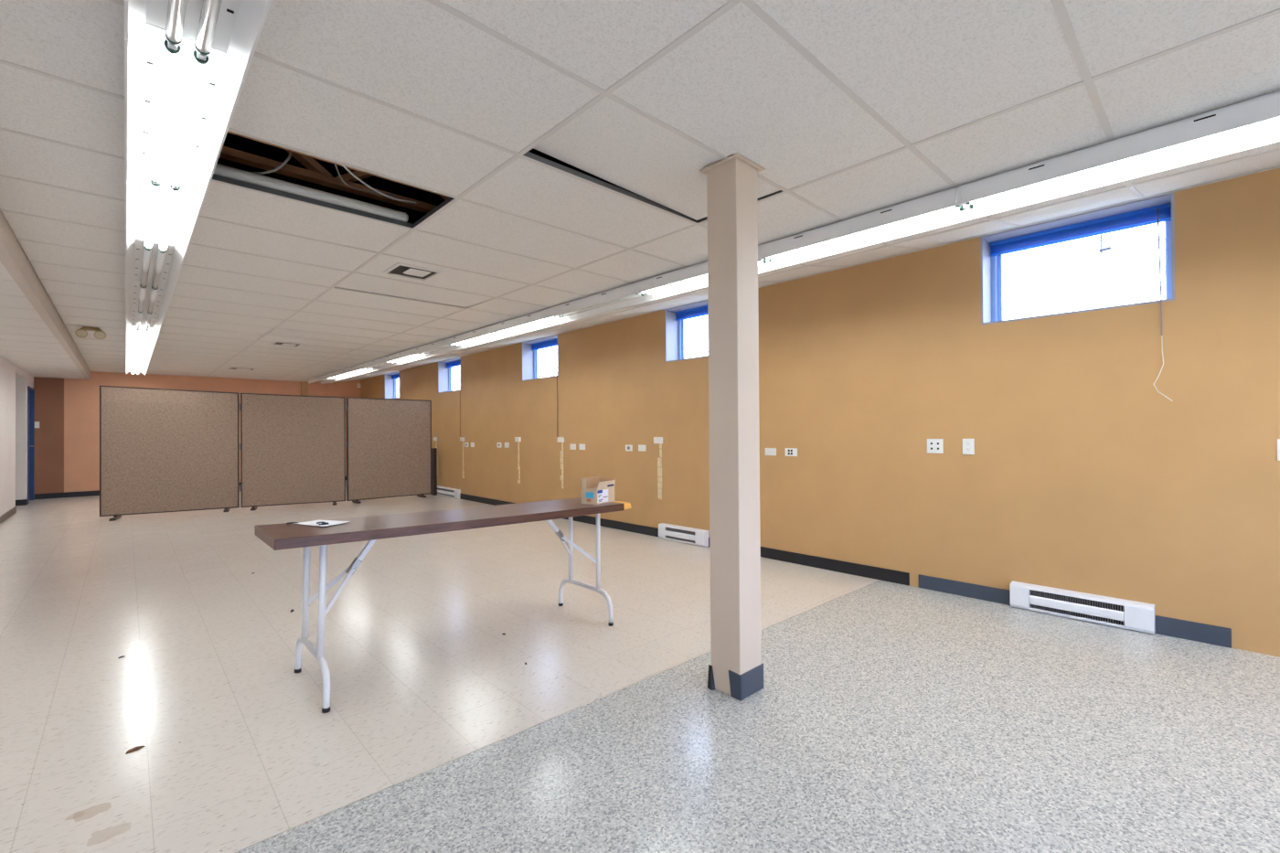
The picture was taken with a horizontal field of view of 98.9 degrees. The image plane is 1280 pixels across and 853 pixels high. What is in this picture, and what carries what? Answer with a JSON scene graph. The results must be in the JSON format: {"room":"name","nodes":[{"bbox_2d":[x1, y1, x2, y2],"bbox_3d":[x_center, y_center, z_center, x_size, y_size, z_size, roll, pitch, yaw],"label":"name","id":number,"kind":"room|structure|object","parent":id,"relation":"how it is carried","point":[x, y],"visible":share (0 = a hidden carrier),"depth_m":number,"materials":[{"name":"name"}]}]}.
{"room":"empty basement room","nodes":[
{"label":"empty basement room","id":0,"kind":"room"},
{"bbox_2d":[0,355,33,516],"bbox_3d":[-5.566,-0.238,2.898,1.650,3.020,18.640,0,-1,-43],"label":"wall","id":1,"kind":"structure","parent":0,"point":[15,381],"depth_m":8.36,"materials":[{"name":"beige paint"}]},
{"bbox_2d":[0,506,16,523],"bbox_3d":[-4.212,1.211,2.668,0.010,0.100,16.080,0,-1,-43],"label":"baseboard","id":2,"kind":"structure","parent":1,"relation":"attached to","point":[11,512],"depth_m":7.91,"materials":[{"name":"beige plastic"}]},
{"bbox_2d":[15,498,28,505],"bbox_3d":[-10.672,1.304,9.448,0.150,0.100,0.190,0,-1,-43],"label":"baseboard","id":3,"kind":"structure","parent":1,"relation":"attached to","point":[23,502],"depth_m":9.39,"materials":[{"name":"black plastic"}]},
{"bbox_2d":[27,385,34,503],"bbox_3d":[-11.028,0.329,9.834,0.159,2.060,0.840,0,-1,-43],"label":"door","id":4,"kind":"structure","parent":1,"relation":"in","point":[30,390],"depth_m":10.14,"materials":[{"name":"blue paint"}]},
{"bbox_2d":[33,371,360,493],"bbox_3d":[-9.947,-0.144,11.706,7.318,3.020,0.200,0,-1,-43],"label":"wall","id":5,"kind":"structure","parent":0,"point":[67,410],"depth_m":10.70,"materials":[{"name":"orange paint"}]},
{"bbox_2d":[34,421,39,427],"bbox_3d":[-11.317,-0.031,10.271,0.080,0.120,0.014,0,-1,-43],"label":"light switch","id":6,"kind":"object","parent":5,"relation":"attached to","point":[37,423],"visible":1,"depth_m":10.28,"materials":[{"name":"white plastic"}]},
{"bbox_2d":[0,208,90,379],"bbox_3d":[-4.518,-1.119,4.032,0.060,0.211,18.440,0,-1,-43],"label":"beam","id":7,"kind":"structure","parent":5,"relation":"attached to","point":[13,257],"depth_m":4.20,"materials":[{"name":"paint"}]},
{"bbox_2d":[34,476,346,499],"bbox_3d":[-9.267,1.315,12.180,5.658,0.100,0.010,0,-1,-43],"label":"baseboard","id":8,"kind":"structure","parent":5,"relation":"attached to","point":[82,493],"depth_m":10.53,"materials":[{"name":"black plastic"}]},
{"bbox_2d":[300,382,308,395],"bbox_3d":[-8.106,0.146,13.231,0.130,2.437,0.090,0,-1,-43],"label":"trim","id":9,"kind":"structure","parent":5,"relation":"attached to","point":[304,385],"depth_m":13.20,"materials":[{"name":"beige paint"}]},
{"bbox_2d":[216,132,652,223],"bbox_3d":[-3.470,-1.797,5.025,7.618,0.100,18.940,0,-1,-43],"label":"ceiling opening","id":10,"kind":"structure","parent":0,"point":[231,141],"depth_m":3.88,"materials":[{"name":"black"}]},
{"bbox_2d":[219,146,448,213],"bbox_3d":[-1.758,-1.610,3.392,3.920,0.318,0.090,0,-1,-43],"label":"roof truss","id":11,"kind":"object","parent":10,"relation":"attached to","point":[314,173],"visible":0.13,"depth_m":3.22,"materials":[{"name":"brown wood"}]},
{"bbox_2d":[227,130,449,197],"bbox_3d":[-1.494,-1.604,3.111,3.920,0.338,0.090,0,-1,-43],"label":"roof truss","id":12,"kind":"object","parent":10,"relation":"attached to","point":[228,131],"visible":0.02,"depth_m":2.96,"materials":[{"name":"brown wood"}]},
{"bbox_2d":[251,151,291,174],"bbox_3d":[-2.069,-1.353,2.754,0.576,0.119,0.107,0,0,-16],"label":"cable","id":13,"kind":"object","parent":12,"relation":"hanging from","point":[288,158],"visible":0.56,"depth_m":2.79,"materials":[{"name":"grey plastic"}]},
{"bbox_2d":[334,162,395,195],"bbox_3d":[-1.585,-1.384,3.090,0.106,0.068,0.538,0,0,9],"label":"cable","id":14,"kind":"object","parent":12,"relation":"hanging from","point":[335,163],"visible":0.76,"depth_m":3.11,"materials":[{"name":"grey plastic"}]},
{"bbox_2d":[0,486,1279,852],"bbox_3d":[-3.449,1.323,5.002,7.618,0.100,19.040,0,-1,-43],"label":"floor","id":15,"kind":"structure","parent":0,"point":[887,717],"depth_m":2.38,"materials":[{"name":"tile"}]},
{"bbox_2d":[125,746,145,754],"bbox_3d":[-1.937,1.236,2.104,0.058,0.009,0.029,0,-1,-43],"label":"scrap","id":16,"kind":"object","parent":15,"relation":"on","point":[137,748],"visible":1,"depth_m":2.10,"materials":[{"name":"brown"}]},
{"bbox_2d":[99,385,431,521],"bbox_3d":[-5.748,0.368,8.984,4.504,1.899,0.481,0,-1,-35],"label":"divider","id":17,"kind":"object","parent":15,"relation":"on","point":[162,450],"visible":1,"depth_m":8.65,"materials":[{"name":"beige fabric"}]},
{"bbox_2d":[430,448,437,495],"bbox_3d":[-3.959,0.866,10.523,0.060,0.900,0.140,0,-1,-43],"label":"board","id":18,"kind":"object","parent":15,"relation":"on","point":[433,450],"visible":0.89,"depth_m":10.48,"materials":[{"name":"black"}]},
{"bbox_2d":[254,497,631,713],"bbox_3d":[-0.935,0.858,3.123,2.026,0.768,0.570,0,-1,-41],"label":"folding table","id":19,"kind":"object","parent":15,"relation":"on","point":[283,536],"visible":0.99,"depth_m":2.75,"materials":[{"name":"brown wood"}]},
{"bbox_2d":[293,519,350,526],"bbox_3d":[-1.574,0.476,2.722,0.242,0.008,0.161,-1,0,25],"label":"paper sheet","id":20,"kind":"object","parent":19,"relation":"on","point":[321,523],"visible":1,"depth_m":2.71,"materials":[{"name":"white paper"}]},
{"bbox_2d":[581,476,616,504],"bbox_3d":[-0.271,0.418,3.630,0.120,0.165,0.234,-1,0,31],"label":"cardboard box","id":21,"kind":"object","parent":19,"relation":"on","point":[594,491],"visible":1,"depth_m":3.58,"materials":[{"name":"beige cardboard"}]},
{"bbox_2d":[699,153,765,700],"bbox_3d":[0.444,-0.025,2.587,0.215,2.507,0.220,0,-1,-43],"label":"column","id":22,"kind":"structure","parent":15,"relation":"on","point":[736,667],"depth_m":2.52,"materials":[{"name":"beige paint"}]},
{"bbox_2d":[0,0,1279,383],"bbox_3d":[-2.973,-1.169,5.482,5.668,0.304,18.440,0,-1,-43],"label":"ceiling","id":23,"kind":"structure","parent":0,"point":[848,109],"depth_m":2.26,"materials":[{"name":"tile"}]},
{"bbox_2d":[74,326,106,339],"bbox_3d":[-6.325,-1.077,6.314,0.250,0.135,0.157,0,-1,-43],"label":"lamp","id":24,"kind":"object","parent":23,"relation":"attached to","point":[99,334],"visible":1,"depth_m":6.29,"materials":[{"name":"brown plastic"}]},
{"bbox_2d":[125,365,146,375],"bbox_3d":[-9.340,-1.043,10.151,0.281,0.106,1.222,0,-1,-43],"label":"ceiling light","id":25,"kind":"object","parent":23,"relation":"attached to","point":[142,369],"visible":0.74,"depth_m":10.12,"materials":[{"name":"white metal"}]},
{"bbox_2d":[125,358,149,371],"bbox_3d":[-8.501,-1.055,9.258,0.281,0.106,1.222,0,-1,-43],"label":"ceiling light","id":26,"kind":"object","parent":23,"relation":"attached to","point":[130,362],"visible":0.75,"depth_m":9.21,"materials":[{"name":"white metal"}]},
{"bbox_2d":[125,350,151,364],"bbox_3d":[-7.662,-1.068,8.364,0.281,0.106,1.222,0,-1,-43],"label":"ceiling light","id":27,"kind":"object","parent":23,"relation":"attached to","point":[146,356],"visible":0.73,"depth_m":8.34,"materials":[{"name":"white metal"}]},
{"bbox_2d":[125,339,154,356],"bbox_3d":[-6.824,-1.080,7.471,0.281,0.106,1.222,0,-1,-43],"label":"ceiling light","id":28,"kind":"object","parent":23,"relation":"attached to","point":[148,346],"visible":0.8,"depth_m":7.43,"materials":[{"name":"white metal"}]},
{"bbox_2d":[125,325,159,346],"bbox_3d":[-5.985,-1.092,6.577,0.281,0.106,1.222,0,-1,-43],"label":"ceiling light","id":29,"kind":"object","parent":23,"relation":"attached to","point":[152,336],"visible":0.8,"depth_m":6.53,"materials":[{"name":"white metal"}]},
{"bbox_2d":[125,307,164,334],"bbox_3d":[-5.146,-1.104,5.684,0.281,0.106,1.222,0,-1,-43],"label":"ceiling light","id":30,"kind":"object","parent":23,"relation":"attached to","point":[155,319],"visible":0.8,"depth_m":5.63,"materials":[{"name":"white metal"}]},
{"bbox_2d":[125,280,172,318],"bbox_3d":[-4.308,-1.117,4.790,0.281,0.106,1.222,0,-1,-43],"label":"ceiling light","id":31,"kind":"object","parent":23,"relation":"attached to","point":[151,298],"visible":0.85,"depth_m":4.73,"materials":[{"name":"white metal"}]},
{"bbox_2d":[125,239,184,294],"bbox_3d":[-3.469,-1.129,3.897,0.281,0.106,1.222,0,-1,-43],"label":"ceiling light","id":32,"kind":"object","parent":23,"relation":"attached to","point":[154,265],"visible":0.81,"depth_m":3.82,"materials":[{"name":"white metal"}]},
{"bbox_2d":[124,170,203,258],"bbox_3d":[-2.630,-1.141,3.003,0.281,0.106,1.222,0,-1,-43],"label":"ceiling light","id":33,"kind":"object","parent":23,"relation":"attached to","point":[165,214],"visible":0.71,"depth_m":2.90,"materials":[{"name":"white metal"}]},
{"bbox_2d":[124,21,244,200],"bbox_3d":[-1.792,-1.153,2.110,0.281,0.106,1.222,0,-1,-43],"label":"ceiling light","id":34,"kind":"object","parent":23,"relation":"attached to","point":[180,103],"visible":0.8,"depth_m":1.97,"materials":[{"name":"white metal"}]},
{"bbox_2d":[124,0,271,81],"bbox_3d":[-0.953,-1.165,1.216,0.281,0.106,1.222,0,-1,-43],"label":"ceiling light","id":35,"kind":"object","parent":23,"relation":"attached to","point":[234,27],"visible":1,"depth_m":1.56,"materials":[{"name":"white metal"}]},
{"bbox_2d":[227,366,255,370],"bbox_3d":[-7.580,-1.093,10.443,0.400,0.026,0.400,0,-1,-43],"label":"ceiling vent","id":36,"kind":"object","parent":23,"relation":"in","point":[230,368],"visible":1,"depth_m":10.35,"materials":[{"name":"metal"}]},
{"bbox_2d":[270,341,302,346],"bbox_3d":[-4.883,-1.133,7.584,0.330,0.026,0.330,0,-1,-43],"label":"ceiling vent","id":37,"kind":"object","parent":23,"relation":"in","point":[278,343],"visible":1,"depth_m":7.53,"materials":[{"name":"metal"}]},
{"bbox_2d":[213,163,408,222],"bbox_3d":[-1.846,-1.267,2.931,1.180,0.060,0.060,0,-1,-43],"label":"pipe","id":38,"kind":"object","parent":23,"relation":"on","point":[222,170],"visible":0.74,"depth_m":2.95,"materials":[{"name":"white plastic"}]},
{"bbox_2d":[308,374,336,383],"bbox_3d":[-7.107,-1.043,12.247,0.295,0.106,1.222,0,-1,-43],"label":"ceiling light","id":39,"kind":"object","parent":23,"relation":"attached to","point":[316,379],"visible":0.79,"depth_m":12.21,"materials":[{"name":"white metal"}]},
{"bbox_2d":[321,370,353,380],"bbox_3d":[-6.269,-1.055,11.353,0.295,0.106,1.222,0,-1,-43],"label":"ceiling light","id":40,"kind":"object","parent":23,"relation":"attached to","point":[334,375],"visible":0.77,"depth_m":11.31,"materials":[{"name":"white metal"}]},
{"bbox_2d":[338,364,373,375],"bbox_3d":[-5.430,-1.067,10.460,0.295,0.106,1.222,0,-1,-43],"label":"ceiling light","id":41,"kind":"object","parent":23,"relation":"attached to","point":[353,370],"visible":0.75,"depth_m":10.41,"materials":[{"name":"white metal"}]},
{"bbox_2d":[357,357,397,371],"bbox_3d":[-4.591,-1.080,9.566,0.295,0.106,1.222,0,-1,-43],"label":"ceiling light","id":42,"kind":"object","parent":23,"relation":"attached to","point":[375,365],"visible":0.75,"depth_m":9.52,"materials":[{"name":"white metal"}]},
{"bbox_2d":[341,164,416,203],"bbox_3d":[-1.482,-1.364,3.088,0.038,0.071,0.594,-1,0,19],"label":"cable","id":43,"kind":"object","parent":23,"relation":"hanging from","point":[350,172],"visible":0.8,"depth_m":3.10,"materials":[{"name":"white plastic"}]},
{"bbox_2d":[380,349,426,364],"bbox_3d":[-3.752,-1.092,8.673,0.295,0.106,1.222,0,-1,-43],"label":"ceiling light","id":44,"kind":"object","parent":23,"relation":"attached to","point":[401,357],"visible":0.73,"depth_m":8.62,"materials":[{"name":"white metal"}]},
{"bbox_2d":[383,262,441,280],"bbox_3d":[-1.750,-1.178,4.217,0.330,0.026,0.330,0,-1,-43],"label":"ceiling vent","id":45,"kind":"object","parent":23,"relation":"in","point":[401,269],"visible":1,"depth_m":4.17,"materials":[{"name":"metal"}]},
{"bbox_2d":[408,338,463,357],"bbox_3d":[-2.914,-1.104,7.779,0.295,0.106,1.222,0,-1,-43],"label":"ceiling light","id":46,"kind":"object","parent":23,"relation":"attached to","point":[437,347],"visible":0.81,"depth_m":7.72,"materials":[{"name":"white metal"}]},
{"bbox_2d":[443,325,509,348],"bbox_3d":[-2.075,-1.116,6.886,0.295,0.106,1.222,0,-1,-43],"label":"ceiling light","id":47,"kind":"object","parent":23,"relation":"attached to","point":[481,336],"visible":0.76,"depth_m":6.82,"materials":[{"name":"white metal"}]},
{"bbox_2d":[488,308,570,336],"bbox_3d":[-1.236,-1.129,5.992,0.295,0.106,1.222,0,-1,-43],"label":"ceiling light","id":48,"kind":"object","parent":23,"relation":"attached to","point":[538,320],"visible":0.74,"depth_m":5.92,"materials":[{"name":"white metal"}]},
{"bbox_2d":[547,283,653,320],"bbox_3d":[-0.398,-1.141,5.099,0.295,0.106,1.222,0,-1,-43],"label":"ceiling light","id":49,"kind":"object","parent":23,"relation":"attached to","point":[621,297],"visible":0.81,"depth_m":5.02,"materials":[{"name":"white metal"}]},
{"bbox_2d":[533,96,779,220],"bbox_3d":[0.107,-1.253,2.643,1.192,0.066,0.590,0,-1,-43],"label":"tile","id":50,"kind":"structure","parent":23,"relation":"attached to","point":[611,142],"depth_m":2.51,"materials":[{"name":"white tile"}]},
{"bbox_2d":[629,258,776,299],"bbox_3d":[0.441,-1.153,4.205,0.295,0.106,1.222,0,-1,-43],"label":"ceiling light","id":51,"kind":"object","parent":23,"relation":"attached to","point":[693,277],"visible":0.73,"depth_m":4.31,"materials":[{"name":"white metal"}]},
{"bbox_2d":[757,186,972,268],"bbox_3d":[1.280,-1.165,3.312,0.295,0.106,1.222,0,-1,-43],"label":"ceiling light","id":52,"kind":"object","parent":23,"relation":"attached to","point":[939,209],"visible":0.83,"depth_m":3.20,"materials":[{"name":"white metal"}]},
{"bbox_2d":[956,90,1279,219],"bbox_3d":[2.118,-1.178,2.418,0.295,0.106,1.222,0,-1,-43],"label":"ceiling light","id":53,"kind":"object","parent":23,"relation":"attached to","point":[1254,122],"visible":1,"depth_m":2.36,"materials":[{"name":"white metal"}]},
{"bbox_2d":[360,167,1279,657],"bbox_3d":[-0.791,-0.237,7.518,0.300,3.020,18.940,0,-1,-43],"label":"wall","id":54,"kind":"structure","parent":0,"point":[1081,475],"depth_m":3.94,"materials":[{"name":"orange paint"}]},
{"bbox_2d":[384,371,399,398],"bbox_3d":[-5.544,-0.927,12.565,0.281,0.607,0.953,0,-1,-43],"label":"window","id":55,"kind":"structure","parent":54,"relation":"in","point":[390,385],"depth_m":12.89,"materials":[{"name":"paint"}]},
{"bbox_2d":[391,373,399,379],"bbox_3d":[-5.524,-1.167,12.587,0.038,0.097,0.917,0,-1,-43],"label":"window blind","id":56,"kind":"object","parent":55,"relation":"attached to","point":[396,376],"visible":0.56,"depth_m":12.73,"materials":[{"name":"blue fabric"}]},
{"bbox_2d":[437,485,460,498],"bbox_3d":[-3.664,1.226,10.306,0.071,0.162,1.157,0,-1,-43],"label":"baseboard heater","id":57,"kind":"object","parent":54,"relation":"attached to","point":[453,493],"visible":0.74,"depth_m":10.12,"materials":[{"name":"white metal"}]},
{"bbox_2d":[437,356,460,393],"bbox_3d":[-3.474,-0.955,10.361,0.281,0.610,0.984,0,-1,-43],"label":"window","id":58,"kind":"structure","parent":54,"relation":"in","point":[444,375],"depth_m":10.68,"materials":[{"name":"paint"}]},
{"bbox_2d":[446,360,460,437],"bbox_3d":[-3.506,-0.517,10.318,0.202,1.457,0.959,0,-1,-43],"label":"window blind","id":59,"kind":"object","parent":58,"relation":"attached to","point":[458,362],"visible":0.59,"depth_m":10.37,"materials":[{"name":"blue fabric"}]},
{"bbox_2d":[459,437,464,478],"bbox_3d":[-3.182,0.556,9.823,0.030,0.732,0.124,0,-1,-43],"label":"channel","id":60,"kind":"object","parent":54,"relation":"attached to","point":[461,438],"visible":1,"depth_m":9.82,"materials":[{"name":"white plastic"}]},
{"bbox_2d":[504,442,509,447],"bbox_3d":[-2.118,0.296,8.706,0.007,0.080,0.125,0,-1,-43],"label":"blank wall plate","id":61,"kind":"object","parent":54,"relation":"attached to","point":[506,444],"visible":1,"depth_m":8.69,"materials":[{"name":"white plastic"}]},
{"bbox_2d":[514,437,521,483],"bbox_3d":[-1.878,0.521,8.434,0.030,0.716,0.124,0,-1,-43],"label":"channel","id":62,"kind":"object","parent":54,"relation":"attached to","point":[517,439],"visible":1,"depth_m":8.43,"materials":[{"name":"white plastic"}]},
{"bbox_2d":[522,334,558,381],"bbox_3d":[-1.375,-0.994,8.124,0.281,0.594,0.967,0,-1,-43],"label":"window","id":63,"kind":"structure","parent":54,"relation":"in","point":[529,357],"depth_m":8.43,"materials":[{"name":"paint"}]},
{"bbox_2d":[531,338,557,401],"bbox_3d":[-1.406,-0.547,8.080,0.202,1.457,0.942,0,-1,-43],"label":"window blind","id":64,"kind":"object","parent":63,"relation":"attached to","point":[554,342],"visible":0.61,"depth_m":8.17,"materials":[{"name":"blue fabric"}]},
{"bbox_2d":[459,493,658,536],"bbox_3d":[-1.498,1.232,8.044,0.010,0.099,5.101,0,-1,-43],"label":"baseboard","id":65,"kind":"structure","parent":54,"relation":"attached to","point":[613,524],"depth_m":6.93,"materials":[{"name":"black plastic"}]},
{"bbox_2d":[557,437,564,488],"bbox_3d":[-1.098,0.502,7.603,0.030,0.712,0.124,0,-1,-43],"label":"channel","id":66,"kind":"object","parent":54,"relation":"attached to","point":[560,439],"visible":1,"depth_m":7.60,"materials":[{"name":"white plastic"}]},
{"bbox_2d":[570,444,575,449],"bbox_3d":[-0.907,0.275,7.416,0.007,0.078,0.125,0,-1,-43],"label":"blank wall plate","id":67,"kind":"object","parent":54,"relation":"attached to","point":[572,446],"visible":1,"depth_m":7.41,"materials":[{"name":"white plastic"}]},
{"bbox_2d":[579,444,585,449],"bbox_3d":[-0.766,0.271,7.267,0.007,0.078,0.125,0,-1,-43],"label":"blank wall plate","id":68,"kind":"object","parent":54,"relation":"attached to","point":[581,446],"visible":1,"depth_m":7.26,"materials":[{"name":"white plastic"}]},
{"bbox_2d":[625,445,632,451],"bbox_3d":[-0.134,0.259,6.592,0.008,0.075,0.125,0,-1,-43],"label":"wall outlet","id":69,"kind":"object","parent":54,"relation":"attached to","point":[627,447],"visible":1,"depth_m":6.58,"materials":[{"name":"white plastic"}]},
{"bbox_2d":[638,444,645,451],"bbox_3d":[0.024,0.252,6.425,0.007,0.075,0.125,0,-1,-43],"label":"blank wall plate","id":70,"kind":"object","parent":54,"relation":"attached to","point":[642,448],"visible":1,"depth_m":6.42,"materials":[{"name":"white plastic"}]},
{"bbox_2d":[653,437,662,500],"bbox_3d":[0.212,0.473,6.208,0.030,0.706,0.124,0,-1,-43],"label":"channel","id":71,"kind":"object","parent":54,"relation":"attached to","point":[656,440],"visible":1,"depth_m":6.21,"materials":[{"name":"white plastic"}]},
{"bbox_2d":[658,522,709,546],"bbox_3d":[0.459,1.166,5.915,0.071,0.162,0.680,0,-1,-43],"label":"baseboard heater","id":72,"kind":"object","parent":54,"relation":"attached to","point":[692,536],"visible":1,"depth_m":5.87,"materials":[{"name":"white metal"}]},
{"bbox_2d":[664,299,708,362],"bbox_3d":[0.721,-1.022,5.891,0.281,0.598,0.984,0,-1,-43],"label":"window","id":73,"kind":"structure","parent":54,"relation":"in","point":[674,330],"depth_m":6.20,"materials":[{"name":"paint"}]},
{"bbox_2d":[675,305,707,320],"bbox_3d":[0.741,-1.258,5.913,0.038,0.097,0.948,0,-1,-43],"label":"window blind","id":74,"kind":"object","parent":73,"relation":"attached to","point":[701,311],"visible":0.46,"depth_m":6.07,"materials":[{"name":"blue fabric"}]},
{"bbox_2d":[765,448,776,455],"bbox_3d":[1.225,0.237,5.145,0.007,0.068,0.120,0,-1,-43],"label":"blank wall plate","id":75,"kind":"object","parent":54,"relation":"attached to","point":[768,451],"visible":1,"depth_m":5.14,"materials":[{"name":"white plastic"}]},
{"bbox_2d":[785,448,797,456],"bbox_3d":[1.374,0.234,4.986,0.008,0.072,0.124,0,-1,-43],"label":"wall outlet","id":76,"kind":"object","parent":54,"relation":"attached to","point":[789,452],"visible":1,"depth_m":4.98,"materials":[{"name":"white plastic"}]},
{"bbox_2d":[708,537,909,586],"bbox_3d":[1.398,1.190,4.959,0.010,0.099,1.995,0,-1,-43],"label":"baseboard","id":77,"kind":"structure","parent":54,"relation":"attached to","point":[839,566],"depth_m":4.64,"materials":[{"name":"black plastic"}]},
{"bbox_2d":[927,438,943,453],"bbox_3d":[2.206,0.146,4.099,0.008,0.107,0.113,0,-1,-43],"label":"wall outlet","id":78,"kind":"object","parent":54,"relation":"attached to","point":[933,445],"visible":1,"depth_m":4.09,"materials":[{"name":"white plastic"}]},
{"bbox_2d":[918,574,1010,605],"bbox_3d":[2.333,1.175,3.962,0.010,0.101,0.602,0,-1,-43],"label":"baseboard","id":79,"kind":"structure","parent":54,"relation":"attached to","point":[929,582],"depth_m":3.94,"materials":[{"name":"rubber"}]},
{"bbox_2d":[962,438,974,454],"bbox_3d":[2.358,0.144,3.936,0.010,0.113,0.075,0,-1,-43],"label":"wall outlet","id":80,"kind":"object","parent":54,"relation":"attached to","point":[968,444],"visible":1,"depth_m":3.93,"materials":[{"name":"white plastic"}]},
{"bbox_2d":[980,192,1175,325],"bbox_3d":[2.853,-1.038,3.620,0.281,0.630,0.986,0,-1,-43],"label":"window","id":81,"kind":"structure","parent":54,"relation":"in","point":[990,267],"depth_m":3.64,"materials":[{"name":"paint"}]},
{"bbox_2d":[989,202,1172,401],"bbox_3d":[2.817,-0.739,3.581,0.204,1.197,0.951,0,-1,-43],"label":"window blind","id":82,"kind":"object","parent":81,"relation":"attached to","point":[1160,213],"visible":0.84,"depth_m":3.55,"materials":[{"name":"blue"}]},
{"bbox_2d":[1009,580,1155,634],"bbox_3d":[2.762,1.132,3.461,0.071,0.162,0.712,0,-1,-43],"label":"baseboard heater","id":83,"kind":"object","parent":54,"relation":"attached to","point":[1134,615],"visible":1,"depth_m":3.42,"materials":[{"name":"white metal"}]},
{"bbox_2d":[1155,615,1231,648],"bbox_3d":[3.134,1.161,3.110,0.010,0.106,0.304,0,-1,-43],"label":"baseboard","id":84,"kind":"structure","parent":54,"relation":"attached to","point":[1208,634],"depth_m":3.10,"materials":[{"name":"rubber"}]},
{"bbox_2d":[1277,438,1279,460],"bbox_3d":[3.375,0.122,2.853,0.010,0.113,0.075,0,-1,-43],"label":"wall outlet","id":85,"kind":"object","parent":54,"relation":"attached to","point":[1278,440],"visible":1,"depth_m":2.88,"materials":[{"name":"white plastic"}]},
{"label":"outside","id":86,"kind":"structure","parent":0,"visible":0},
{"bbox_3d":[-2.965,1.572,17.770,100.000,0.180,110.000,0,-1,-43],"label":"ground","id":87,"kind":"structure","parent":86,"visible":0},
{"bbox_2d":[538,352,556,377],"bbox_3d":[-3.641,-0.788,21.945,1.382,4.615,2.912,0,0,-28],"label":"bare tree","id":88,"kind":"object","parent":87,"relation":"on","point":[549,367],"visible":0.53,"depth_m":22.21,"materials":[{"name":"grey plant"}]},
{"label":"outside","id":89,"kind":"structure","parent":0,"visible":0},
{"bbox_2d":[1002,234,1164,268],"bbox_3d":[7.274,-2.577,6.863,0.042,0.260,12.000,0,-1,-43],"label":"cable","id":90,"kind":"object","parent":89,"point":[1102,250],"visible":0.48,"depth_m":7.70,"materials":[{"name":"grey plastic"}]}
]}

